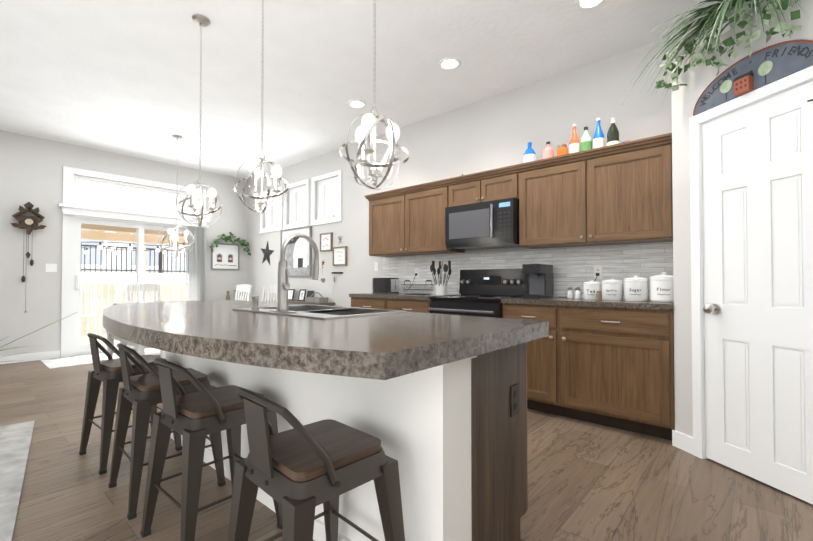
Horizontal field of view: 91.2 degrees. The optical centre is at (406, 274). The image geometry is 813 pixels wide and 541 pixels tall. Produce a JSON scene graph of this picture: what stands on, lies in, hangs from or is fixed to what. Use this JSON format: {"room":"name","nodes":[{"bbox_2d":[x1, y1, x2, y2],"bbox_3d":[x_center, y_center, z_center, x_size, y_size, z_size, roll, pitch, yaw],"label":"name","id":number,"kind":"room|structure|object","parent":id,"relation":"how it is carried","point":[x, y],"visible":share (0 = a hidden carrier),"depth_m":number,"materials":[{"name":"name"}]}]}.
{"room":"kitchen","nodes":[
{"label":"kitchen","id":0,"kind":"room"},
{"bbox_2d":[0,130,247,357],"bbox_3d":[-5.760,-0.364,4.683,0.220,3.010,8.440,-1,-1,41],"label":"wall","id":1,"kind":"structure","parent":0,"point":[31,170],"depth_m":5.47,"materials":[{"name":"paint"}]},
{"bbox_2d":[10,202,45,312],"bbox_3d":[-5.013,-0.234,5.278,0.140,1.473,0.353,-1,-1,41],"label":"cuckoo clock","id":2,"kind":"object","parent":1,"relation":"attached to","point":[29,224],"visible":0.98,"depth_m":5.26,"materials":[{"name":"brown wood"}]},
{"bbox_2d":[0,350,59,363],"bbox_3d":[-6.565,1.075,3.560,0.015,0.100,5.280,-1,-1,41],"label":"baseboard","id":3,"kind":"structure","parent":1,"relation":"attached to","point":[31,357],"depth_m":5.31,"materials":[{"name":"white"}]},
{"bbox_2d":[46,263,56,271],"bbox_3d":[-4.895,-0.097,5.491,0.013,0.115,0.116,-1,-1,41],"label":"switch plate","id":4,"kind":"object","parent":1,"relation":"attached to","point":[51,267],"visible":1,"depth_m":5.49,"materials":[{"name":"white plastic"}]},
{"bbox_2d":[58,166,209,357],"bbox_3d":[-4.225,-0.175,6.335,0.235,2.680,2.030,-1,-1,41],"label":"door frame","id":5,"kind":"structure","parent":1,"relation":"attached to","point":[70,288],"depth_m":5.91,"materials":[{"name":"white wood"}]},
{"bbox_2d":[62,211,208,300],"bbox_3d":[-4.129,0.106,6.247,0.077,1.955,1.950,-1,-1,41],"label":"vertical blinds","id":6,"kind":"object","parent":1,"relation":"attached to","point":[190,249],"visible":0.73,"depth_m":6.79,"materials":[{"name":"white"}]},
{"bbox_2d":[211,243,238,269],"bbox_3d":[-3.314,-0.331,7.294,0.027,0.480,0.510,-1,-1,41],"label":"photo board","id":7,"kind":"object","parent":1,"relation":"attached to","point":[224,256],"visible":0.96,"depth_m":7.29,"materials":[{"name":"grey wood"}]},
{"bbox_2d":[209,232,250,255],"bbox_3d":[-3.197,-0.575,7.272,0.155,0.419,0.802,-1,-1,41],"label":"garland","id":8,"kind":"object","parent":1,"relation":"attached to","point":[226,239],"visible":0.96,"depth_m":7.25,"materials":[{"name":"green plant"}]},
{"bbox_2d":[0,0,721,178],"bbox_3d":[-2.288,-1.973,1.674,9.500,0.120,8.500,-1,-1,41],"label":"ceiling","id":9,"kind":"structure","parent":0,"point":[121,77],"depth_m":3.55,"materials":[{"name":"paint"}]},
{"bbox_2d":[157,135,194,257],"bbox_3d":[-3.074,-1.042,5.335,0.434,1.635,0.450,-1,-1,41],"label":"pendant light","id":10,"kind":"object","parent":9,"relation":"hanging from","point":[175,237],"visible":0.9,"depth_m":5.32,"materials":[{"name":"silver metal"}]},
{"bbox_2d":[176,14,221,226],"bbox_3d":[-1.524,-1.124,2.946,0.307,1.540,0.320,-1,-1,41],"label":"pendant light","id":11,"kind":"object","parent":9,"relation":"hanging from","point":[201,21],"visible":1,"depth_m":2.94,"materials":[{"name":"silver metal"}]},
{"bbox_2d":[234,0,288,213],"bbox_3d":[-0.854,-1.133,2.361,0.307,1.540,0.320,-1,-1,41],"label":"pendant light","id":12,"kind":"object","parent":9,"relation":"hanging from","point":[262,201],"visible":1,"depth_m":2.35,"materials":[{"name":"silver metal"}]},
{"bbox_2d":[348,100,365,107],"bbox_3d":[-0.541,-1.866,4.356,0.190,0.013,0.190,-1,-1,41],"label":"recessed light","id":13,"kind":"object","parent":9,"relation":"in","point":[357,103],"visible":0.98,"depth_m":4.35,"materials":[{"name":"white"}]},
{"bbox_2d":[339,0,408,189],"bbox_3d":[-0.138,-1.142,1.736,0.307,1.540,0.320,-1,-1,41],"label":"pendant light","id":14,"kind":"object","parent":9,"relation":"hanging from","point":[374,172],"visible":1,"depth_m":1.70,"materials":[{"name":"silver metal"}]},
{"bbox_2d":[439,57,460,69],"bbox_3d":[0.385,-1.878,3.547,0.190,0.013,0.190,-1,-1,41],"label":"recessed light","id":15,"kind":"object","parent":9,"relation":"in","point":[450,63],"visible":0.96,"depth_m":3.54,"materials":[{"name":"white"}]},
{"bbox_2d":[576,0,604,9],"bbox_3d":[1.269,-1.890,2.735,0.190,0.013,0.190,-1,-1,41],"label":"recessed light","id":16,"kind":"object","parent":9,"relation":"in","point":[585,4],"visible":0.94,"depth_m":2.78,"materials":[{"name":"white"}]},
{"bbox_2d":[0,353,812,540],"bbox_3d":[-2.288,1.157,1.628,9.500,0.120,8.500,-1,-1,41],"label":"floor","id":17,"kind":"structure","parent":0,"point":[588,481],"depth_m":2.04,"materials":[{"name":"brown wood"}]},
{"bbox_2d":[0,421,34,540],"bbox_3d":[-2.599,1.073,0.321,3.200,0.009,4.400,1,-1,-41],"label":"living room rug","id":18,"kind":"object","parent":17,"relation":"on","point":[15,441],"visible":1,"depth_m":2.26,"materials":[{"name":"grey carpet"}]},
{"bbox_2d":[0,312,76,361],"bbox_3d":[-3.412,0.718,2.805,1.732,0.793,1.717,-1,-1,41],"label":"floor plant","id":19,"kind":"object","parent":17,"relation":"on","point":[19,338],"visible":1,"depth_m":3.28,"materials":[{"name":"green plant"}]},
{"bbox_2d":[40,348,160,368],"bbox_3d":[-4.132,1.151,5.643,0.760,0.006,1.480,-1,-1,41],"label":"door mat","id":20,"kind":"object","parent":17,"relation":"on","point":[66,362],"visible":0.43,"depth_m":5.32,"materials":[{"name":"white fabric"}]},
{"bbox_2d":[126,284,160,347],"bbox_3d":[-3.870,0.644,5.967,0.522,1.017,0.450,-1,-1,41],"label":"chair","id":21,"kind":"object","parent":20,"relation":"on","point":[137,288],"visible":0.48,"depth_m":6.10,"materials":[{"name":"white wood"}]},
{"bbox_2d":[106,330,148,359],"bbox_3d":[-3.191,0.903,4.778,1.300,0.480,0.410,-1,-1,41],"label":"bench","id":22,"kind":"object","parent":17,"relation":"on","point":[138,349],"depth_m":4.71,"materials":[{"name":"white wood"}]},
{"bbox_2d":[79,333,181,474],"bbox_3d":[-1.726,0.730,2.505,0.449,0.759,0.449,-1,-1,41],"label":"stool","id":23,"kind":"object","parent":17,"relation":"on","point":[108,373],"visible":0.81,"depth_m":2.36,"materials":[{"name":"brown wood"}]},
{"bbox_2d":[113,300,197,358],"bbox_3d":[-2.914,0.763,5.136,1.750,0.770,1.050,-1,-1,41],"label":"dining table","id":24,"kind":"object","parent":17,"relation":"on","point":[163,354],"depth_m":5.28,"materials":[{"name":"white wood"}]},
{"bbox_2d":[108,343,225,519],"bbox_3d":[-1.252,0.724,2.091,0.445,0.759,0.445,-1,-1,41],"label":"stool","id":25,"kind":"object","parent":17,"relation":"on","point":[141,394],"visible":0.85,"depth_m":1.96,"materials":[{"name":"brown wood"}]},
{"bbox_2d":[140,358,281,540],"bbox_3d":[-0.823,0.718,1.716,0.441,0.759,0.441,-1,-1,41],"label":"stool","id":26,"kind":"object","parent":17,"relation":"on","point":[193,419],"visible":0.9,"depth_m":1.59,"materials":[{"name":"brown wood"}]},
{"bbox_2d":[235,284,252,300],"bbox_3d":[-2.684,0.652,6.047,0.450,1.017,0.522,-1,-1,41],"label":"chair","id":27,"kind":"object","parent":17,"relation":"on","point":[243,288],"visible":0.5,"depth_m":6.22,"materials":[{"name":"white wood"}]},
{"bbox_2d":[261,285,276,302],"bbox_3d":[-2.066,0.645,5.507,0.450,1.017,0.522,-1,-1,41],"label":"chair","id":28,"kind":"object","parent":17,"relation":"on","point":[269,289],"visible":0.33,"depth_m":5.72,"materials":[{"name":"white wood"}]},
{"bbox_2d":[266,299,334,305],"bbox_3d":[-1.737,0.789,6.255,1.570,0.750,0.304,-1,-1,41],"label":"console table","id":29,"kind":"object","parent":17,"relation":"on","point":[308,303],"visible":0.15,"depth_m":5.88,"materials":[{"name":"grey wood"}]},
{"bbox_2d":[288,289,294,300],"bbox_3d":[-1.882,0.325,6.513,0.210,0.184,0.104,-1,-1,41],"label":"frame","id":30,"kind":"object","parent":29,"relation":"on","point":[291,292],"visible":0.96,"depth_m":6.47,"materials":[{"name":"grey"}]},
{"bbox_2d":[298,289,305,300],"bbox_3d":[-1.626,0.322,6.290,0.160,0.184,0.104,-1,-1,41],"label":"frame","id":31,"kind":"object","parent":29,"relation":"on","point":[302,294],"visible":1,"depth_m":6.27,"materials":[{"name":"grey"}]},
{"bbox_2d":[307,291,313,296],"bbox_3d":[-1.498,0.329,6.204,0.120,0.166,0.052,0,-1,16],"label":"tablet","id":32,"kind":"object","parent":29,"relation":"on","point":[309,293],"visible":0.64,"depth_m":6.21,"materials":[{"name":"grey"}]},
{"bbox_2d":[305,292,327,302],"bbox_3d":[-1.337,0.331,5.936,0.340,0.155,0.160,-1,-1,41],"label":"caddy","id":33,"kind":"object","parent":29,"relation":"on","point":[321,299],"visible":1,"depth_m":5.86,"materials":[{"name":"white"}]},
{"bbox_2d":[228,388,404,540],"bbox_3d":[-0.280,0.712,1.242,0.428,0.759,0.428,-1,-1,45],"label":"stool","id":34,"kind":"object","parent":17,"relation":"on","point":[299,472],"visible":1,"depth_m":1.16,"materials":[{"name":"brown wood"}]},
{"bbox_2d":[166,340,531,540],"bbox_3d":[-0.593,0.686,2.250,2.443,0.845,0.623,-1,-1,41],"label":"kitchen island","id":35,"kind":"object","parent":17,"relation":"on","point":[435,404],"depth_m":1.41,"materials":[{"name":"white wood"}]},
{"bbox_2d":[102,300,548,403],"bbox_3d":[-0.870,0.230,2.139,2.840,0.063,1.185,-1,-1,41],"label":"island countertop","id":36,"kind":"structure","parent":35,"relation":"on","point":[305,359],"depth_m":1.37,"materials":[{"name":"stone"}]},
{"bbox_2d":[251,233,318,312],"bbox_3d":[-0.656,-0.016,2.200,0.462,0.416,0.256,-1,-1,41],"label":"faucet","id":37,"kind":"object","parent":36,"relation":"on","point":[283,285],"visible":1,"depth_m":2.05,"materials":[{"name":"silver metal"}]},
{"bbox_2d":[232,304,405,318],"bbox_3d":[-0.503,0.284,2.210,0.860,0.181,0.535,-1,-1,41],"label":"sink","id":38,"kind":"object","parent":36,"relation":"in","point":[319,311],"visible":0.17,"depth_m":2.24,"materials":[{"name":"silver metal"}]},
{"bbox_2d":[351,297,384,308],"bbox_3d":[-0.239,0.702,4.737,0.605,0.880,0.628,-1,-1,41],"label":"base cabinet","id":39,"kind":"object","parent":17,"relation":"on","point":[359,302],"depth_m":4.49,"materials":[{"name":"brown wood"}]},
{"bbox_2d":[385,297,430,312],"bbox_3d":[0.216,0.696,4.340,0.603,0.880,0.628,-1,-1,41],"label":"base cabinet","id":40,"kind":"object","parent":17,"relation":"on","point":[408,304],"depth_m":4.10,"materials":[{"name":"brown wood"}]},
{"bbox_2d":[349,293,460,296],"bbox_3d":[-0.014,0.239,4.543,1.210,0.040,0.635,-1,-1,41],"label":"countertop","id":41,"kind":"structure","parent":40,"relation":"on","point":[353,294],"depth_m":4.40,"materials":[{"name":"stone"}]},
{"bbox_2d":[372,278,398,293],"bbox_3d":[-0.244,0.129,4.798,0.336,0.186,0.180,-1,-1,41],"label":"toaster","id":42,"kind":"object","parent":41,"relation":"on","point":[386,285],"visible":0.98,"depth_m":4.71,"materials":[{"name":"black metal"}]},
{"bbox_2d":[402,280,433,294],"bbox_3d":[0.128,0.138,4.447,0.326,0.158,0.205,-1,-1,41],"label":"wire basket","id":43,"kind":"object","parent":41,"relation":"on","point":[415,293],"visible":1,"depth_m":4.43,"materials":[{"name":"grey metal"}]},
{"bbox_2d":[430,261,450,294],"bbox_3d":[0.357,0.032,4.198,0.226,0.362,0.205,-1,-1,41],"label":"utensil crock","id":44,"kind":"object","parent":41,"relation":"on","point":[440,288],"visible":1,"depth_m":4.16,"materials":[{"name":"white ceramic"}]},
{"bbox_2d":[428,268,528,317],"bbox_3d":[0.695,0.534,3.851,0.756,1.190,0.683,-1,-1,41],"label":"range","id":45,"kind":"object","parent":17,"relation":"on","point":[482,292],"visible":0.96,"depth_m":3.86,"materials":[{"name":"black metal"}]},
{"bbox_2d":[501,301,560,415],"bbox_3d":[1.200,0.684,3.480,0.483,0.880,0.628,-1,-1,41],"label":"base cabinet","id":46,"kind":"object","parent":17,"relation":"on","point":[543,354],"depth_m":3.18,"materials":[{"name":"brown wood"}]},
{"bbox_2d":[561,305,674,439],"bbox_3d":[1.663,0.678,3.076,0.745,0.880,0.628,-1,-1,41],"label":"base cabinet","id":47,"kind":"object","parent":17,"relation":"on","point":[609,363],"depth_m":2.81,"materials":[{"name":"brown wood"}]},
{"bbox_2d":[501,297,673,308],"bbox_3d":[1.479,0.220,3.239,1.230,0.040,0.635,-1,-1,41],"label":"countertop","id":48,"kind":"structure","parent":47,"relation":"on","point":[554,300],"depth_m":2.97,"materials":[{"name":"stone"}]},
{"bbox_2d":[522,264,553,298],"bbox_3d":[1.173,0.054,3.561,0.160,0.300,0.360,-1,-1,41],"label":"coffee maker","id":49,"kind":"object","parent":48,"relation":"on","point":[541,280],"visible":1,"depth_m":3.52,"materials":[{"name":"black plastic"}]},
{"bbox_2d":[567,287,572,297],"bbox_3d":[1.429,0.154,3.482,0.052,0.098,0.052,-1,-1,41],"label":"salt shaker","id":50,"kind":"object","parent":48,"relation":"on","point":[570,293],"visible":1,"depth_m":3.46,"materials":[{"name":"white ceramic"}]},
{"bbox_2d":[575,287,580,298],"bbox_3d":[1.466,0.153,3.410,0.052,0.098,0.052,-1,-1,41],"label":"pepper shaker","id":51,"kind":"object","parent":48,"relation":"on","point":[577,293],"visible":1,"depth_m":3.39,"materials":[{"name":"white ceramic"}]},
{"bbox_2d":[583,280,601,299],"bbox_3d":[1.501,0.119,3.220,0.137,0.159,0.137,-1,-1,41],"label":"tea canister","id":52,"kind":"object","parent":48,"relation":"on","point":[591,288],"visible":1,"depth_m":3.17,"materials":[{"name":"white ceramic"}]},
{"bbox_2d":[596,291,601,300],"bbox_3d":[1.476,0.162,3.056,0.038,0.070,0.040,-1,-1,41],"label":"spice jar","id":53,"kind":"object","parent":48,"relation":"on","point":[598,296],"visible":1,"depth_m":3.04,"materials":[{"name":"beige glass"}]},
{"bbox_2d":[602,277,622,300],"bbox_3d":[1.609,0.109,3.113,0.152,0.177,0.152,-1,-1,41],"label":"coffee canister","id":54,"kind":"object","parent":48,"relation":"on","point":[612,288],"visible":1,"depth_m":3.05,"materials":[{"name":"white ceramic"}]},
{"bbox_2d":[624,275,648,300],"bbox_3d":[1.727,0.099,2.997,0.164,0.195,0.164,-1,-1,41],"label":"sugar canister","id":55,"kind":"object","parent":48,"relation":"on","point":[635,288],"visible":1,"depth_m":2.93,"materials":[{"name":"white ceramic"}]},
{"bbox_2d":[649,272,673,301],"bbox_3d":[1.854,0.088,2.873,0.175,0.212,0.175,-1,-1,41],"label":"flour canister","id":56,"kind":"object","parent":48,"relation":"on","point":[661,288],"visible":0.96,"depth_m":2.81,"materials":[{"name":"white ceramic"}]},
{"bbox_2d":[247,3,771,306],"bbox_3d":[0.499,-0.364,4.674,9.220,3.010,0.220,-1,-1,41],"label":"wall","id":57,"kind":"structure","parent":0,"point":[499,131],"depth_m":4.35,"materials":[{"name":"paint"}]},
{"bbox_2d":[261,241,273,264],"bbox_3d":[-2.510,-0.392,7.126,0.471,0.468,0.043,-1,-1,41],"label":"art","id":58,"kind":"object","parent":57,"relation":"attached to","point":[267,252],"visible":1,"depth_m":7.11,"materials":[{"name":"grey metal"}]},
{"bbox_2d":[280,226,311,276],"bbox_3d":[-1.822,-0.367,6.531,0.860,0.800,0.034,-1,-1,41],"label":"framed picture","id":59,"kind":"object","parent":57,"relation":"attached to","point":[298,255],"visible":0.71,"depth_m":6.46,"materials":[{"name":"grey wood"}]},
{"bbox_2d":[259,170,341,233],"bbox_3d":[-1.771,-1.141,6.585,2.314,0.754,0.165,-1,-1,41],"label":"window","id":60,"kind":"structure","parent":57,"relation":"in","point":[320,220],"depth_m":6.33,"materials":[{"name":"white"}]},
{"bbox_2d":[320,232,332,251],"bbox_3d":[-1.210,-0.492,6.002,0.280,0.275,0.029,-1,-1,41],"label":"frame","id":61,"kind":"object","parent":57,"relation":"attached to","point":[326,241],"visible":0.98,"depth_m":5.99,"materials":[{"name":"brown wood"}]},
{"bbox_2d":[331,272,342,293],"bbox_3d":[-1.021,0.120,5.822,0.240,0.323,0.037,-1,-1,41],"label":"hook rail","id":62,"kind":"object","parent":57,"relation":"attached to","point":[334,277],"visible":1,"depth_m":5.86,"materials":[{"name":"brown metal"}]},
{"bbox_2d":[332,246,346,265],"bbox_3d":[-0.969,-0.271,5.788,0.300,0.275,0.029,-1,-1,41],"label":"frame","id":63,"kind":"object","parent":57,"relation":"attached to","point":[339,256],"visible":1,"depth_m":5.78,"materials":[{"name":"brown wood"}]},
{"bbox_2d":[374,262,377,270],"bbox_3d":[-0.403,-0.110,5.302,0.070,0.115,0.013,-1,-1,41],"label":"switch plate","id":64,"kind":"object","parent":57,"relation":"attached to","point":[375,266],"visible":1,"depth_m":5.31,"materials":[{"name":"white plastic"}]},
{"bbox_2d":[366,189,404,256],"bbox_3d":[-0.144,-0.592,4.879,0.605,0.712,0.318,-1,-1,41],"label":"upper cabinet","id":65,"kind":"object","parent":57,"relation":"attached to","point":[387,211],"depth_m":4.75,"materials":[{"name":"brown wood"}]},
{"bbox_2d":[415,268,418,277],"bbox_3d":[0.125,-0.022,4.827,0.070,0.115,0.008,-1,-1,41],"label":"electrical outlet plate","id":66,"kind":"object","parent":57,"relation":"attached to","point":[417,271],"visible":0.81,"depth_m":4.82,"materials":[{"name":"white plastic"}]},
{"bbox_2d":[405,181,448,256],"bbox_3d":[0.311,-0.598,4.481,0.605,0.712,0.318,-1,-1,41],"label":"upper cabinet","id":67,"kind":"object","parent":57,"relation":"attached to","point":[425,207],"depth_m":4.37,"materials":[{"name":"brown wood"}]},
{"bbox_2d":[449,177,484,252],"bbox_3d":[0.686,-0.603,4.154,0.390,0.712,0.318,-1,-1,41],"label":"upper cabinet","id":68,"kind":"object","parent":57,"relation":"attached to","point":[465,191],"depth_m":4.04,"materials":[{"name":"brown wood"}]},
{"bbox_2d":[481,169,528,252],"bbox_3d":[0.980,-0.606,3.897,0.390,0.712,0.318,-1,-1,41],"label":"upper cabinet","id":69,"kind":"object","parent":57,"relation":"attached to","point":[503,185],"depth_m":3.79,"materials":[{"name":"brown wood"}]},
{"bbox_2d":[445,198,518,249],"bbox_3d":[0.797,-0.485,3.983,0.754,0.422,0.426,-1,-1,41],"label":"microwave","id":70,"kind":"object","parent":69,"relation":"attached to","point":[493,224],"visible":0.98,"depth_m":3.81,"materials":[{"name":"black metal"}]},
{"bbox_2d":[523,142,535,162],"bbox_3d":[1.146,-1.118,3.708,0.117,0.224,0.117,-1,-1,41],"label":"bottle","id":71,"kind":"object","parent":69,"relation":"on","point":[529,155],"visible":0.67,"depth_m":3.67,"materials":[{"name":"blue glass"}]},
{"bbox_2d":[517,153,596,248],"bbox_3d":[1.351,-0.611,3.573,0.595,0.712,0.318,-1,-1,41],"label":"upper cabinet","id":72,"kind":"object","parent":57,"relation":"attached to","point":[553,196],"depth_m":3.44,"materials":[{"name":"brown wood"}]},
{"bbox_2d":[542,141,553,158],"bbox_3d":[1.278,-1.102,3.592,0.101,0.190,0.101,-1,-1,41],"label":"bottle","id":73,"kind":"object","parent":72,"relation":"on","point":[548,151],"visible":0.73,"depth_m":3.56,"materials":[{"name":"pink glass"}]},
{"bbox_2d":[557,144,567,155],"bbox_3d":[1.372,-1.075,3.510,0.092,0.132,0.092,-1,-1,41],"label":"jar","id":74,"kind":"object","parent":72,"relation":"on","point":[562,149],"visible":0.56,"depth_m":3.47,"materials":[{"name":"orange glass"}]},
{"bbox_2d":[569,124,579,153],"bbox_3d":[1.451,-1.154,3.442,0.087,0.290,0.087,-1,-1,41],"label":"bottle","id":75,"kind":"object","parent":72,"relation":"on","point":[574,144],"visible":0.71,"depth_m":3.41,"materials":[{"name":"orange glass"}]},
{"bbox_2d":[580,127,591,150],"bbox_3d":[1.523,-1.131,3.379,0.092,0.242,0.092,-1,-1,41],"label":"bottle","id":76,"kind":"object","parent":72,"relation":"on","point":[586,142],"visible":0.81,"depth_m":3.35,"materials":[{"name":"green"}]},
{"bbox_2d":[593,118,603,148],"bbox_3d":[1.598,-1.156,3.313,0.087,0.290,0.087,-1,-1,41],"label":"swing-top bottle","id":77,"kind":"object","parent":72,"relation":"on","point":[598,139],"visible":0.69,"depth_m":3.28,"materials":[{"name":"blue"}]},
{"bbox_2d":[594,266,601,278],"bbox_3d":[1.671,-0.021,3.477,0.070,0.115,0.008,-1,-1,41],"label":"electrical outlet plate","id":78,"kind":"object","parent":57,"relation":"attached to","point":[597,269],"visible":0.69,"depth_m":3.47,"materials":[{"name":"white plastic"}]},
{"bbox_2d":[589,137,672,248],"bbox_3d":[1.799,-0.617,3.182,0.595,0.712,0.318,-1,-1,41],"label":"upper cabinet","id":79,"kind":"object","parent":57,"relation":"attached to","point":[631,191],"depth_m":3.05,"materials":[{"name":"brown wood"}]},
{"bbox_2d":[607,118,618,145],"bbox_3d":[1.681,-1.142,3.241,0.092,0.259,0.092,-1,-1,41],"label":"wine bottle","id":80,"kind":"object","parent":79,"relation":"on","point":[613,135],"visible":0.69,"depth_m":3.21,"materials":[{"name":"grey"}]},
{"bbox_2d":[671,0,812,436],"bbox_3d":[2.438,-0.151,1.809,2.095,2.500,1.536,-1,-1,41],"label":"wall","id":81,"kind":"structure","parent":0,"point":[699,80],"depth_m":2.52,"materials":[{"name":"paint"}]},
{"bbox_2d":[624,0,809,100],"bbox_3d":[1.965,-1.356,2.005,1.630,0.586,1.289,-1,-1,41],"label":"potted plant","id":82,"kind":"object","parent":81,"relation":"on","point":[736,12],"visible":0.98,"depth_m":2.20,"materials":[{"name":"green plant"}]},
{"bbox_2d":[672,65,812,458],"bbox_3d":[1.930,0.056,1.831,1.323,2.087,0.929,-1,-1,41],"label":"door frame","id":83,"kind":"structure","parent":81,"relation":"attached to","point":[695,445],"depth_m":2.42,"materials":[{"name":"white wood"}]},
{"bbox_2d":[693,39,812,115],"bbox_3d":[1.855,-1.086,2.141,0.552,0.200,0.396,-1,-1,41],"label":"welcome sign","id":84,"kind":"object","parent":81,"relation":"attached to","point":[762,67],"visible":0.98,"depth_m":2.10,"materials":[{"name":"wood"}]},
{"bbox_2d":[702,81,812,503],"bbox_3d":[1.886,0.086,2.112,0.523,2.012,0.395,-1,-1,41],"label":"pantry door","id":85,"kind":"structure","parent":81,"relation":"in","point":[757,160],"depth_m":2.10,"materials":[{"name":"white wood"}]},
{"label":"outside","id":86,"kind":"structure","parent":0,"visible":0},
{"bbox_2d":[80,324,116,344],"bbox_3d":[-9.716,1.300,10.771,13.780,0.060,16.000,-1,-1,41],"label":"ground","id":87,"kind":"structure","parent":86,"point":[85,341],"depth_m":7.80,"materials":[{"name":"white"}]},
{"bbox_2d":[80,281,100,335],"bbox_3d":[-6.051,0.664,7.512,0.416,1.116,0.442,-1,-1,41],"label":"outdoor chair","id":88,"kind":"object","parent":87,"relation":"on","point":[91,305],"depth_m":7.69,"materials":[{"name":"white"}]},
{"bbox_2d":[80,283,188,334],"bbox_3d":[-6.336,0.705,8.425,0.070,1.060,5.100,-1,-1,41],"label":"fence","id":89,"kind":"object","parent":87,"relation":"on","point":[178,294],"depth_m":8.41,"materials":[{"name":"beige"}]},
{"bbox_2d":[80,243,188,325],"bbox_3d":[-8.805,0.228,9.991,1.400,2.060,10.000,-1,-1,41],"label":"deck","id":90,"kind":"object","parent":87,"relation":"on","point":[92,276],"depth_m":10.54,"materials":[{"name":"white wood"}]},
{"bbox_2d":[77,179,192,273],"bbox_3d":[-12.485,-2.225,12.578,3.300,7.040,13.000,-1,-1,41],"label":"house","id":91,"kind":"structure","parent":87,"relation":"on","point":[110,188],"depth_m":13.70,"materials":[{"name":"white"}]},
{"bbox_2d":[81,224,188,300],"bbox_3d":[-5.585,0.132,7.179,2.750,2.170,5.000,-1,-1,41],"label":"pergola","id":92,"kind":"object","parent":87,"relation":"on","point":[96,234],"depth_m":7.92,"materials":[{"name":"beige wood"}]}
]}

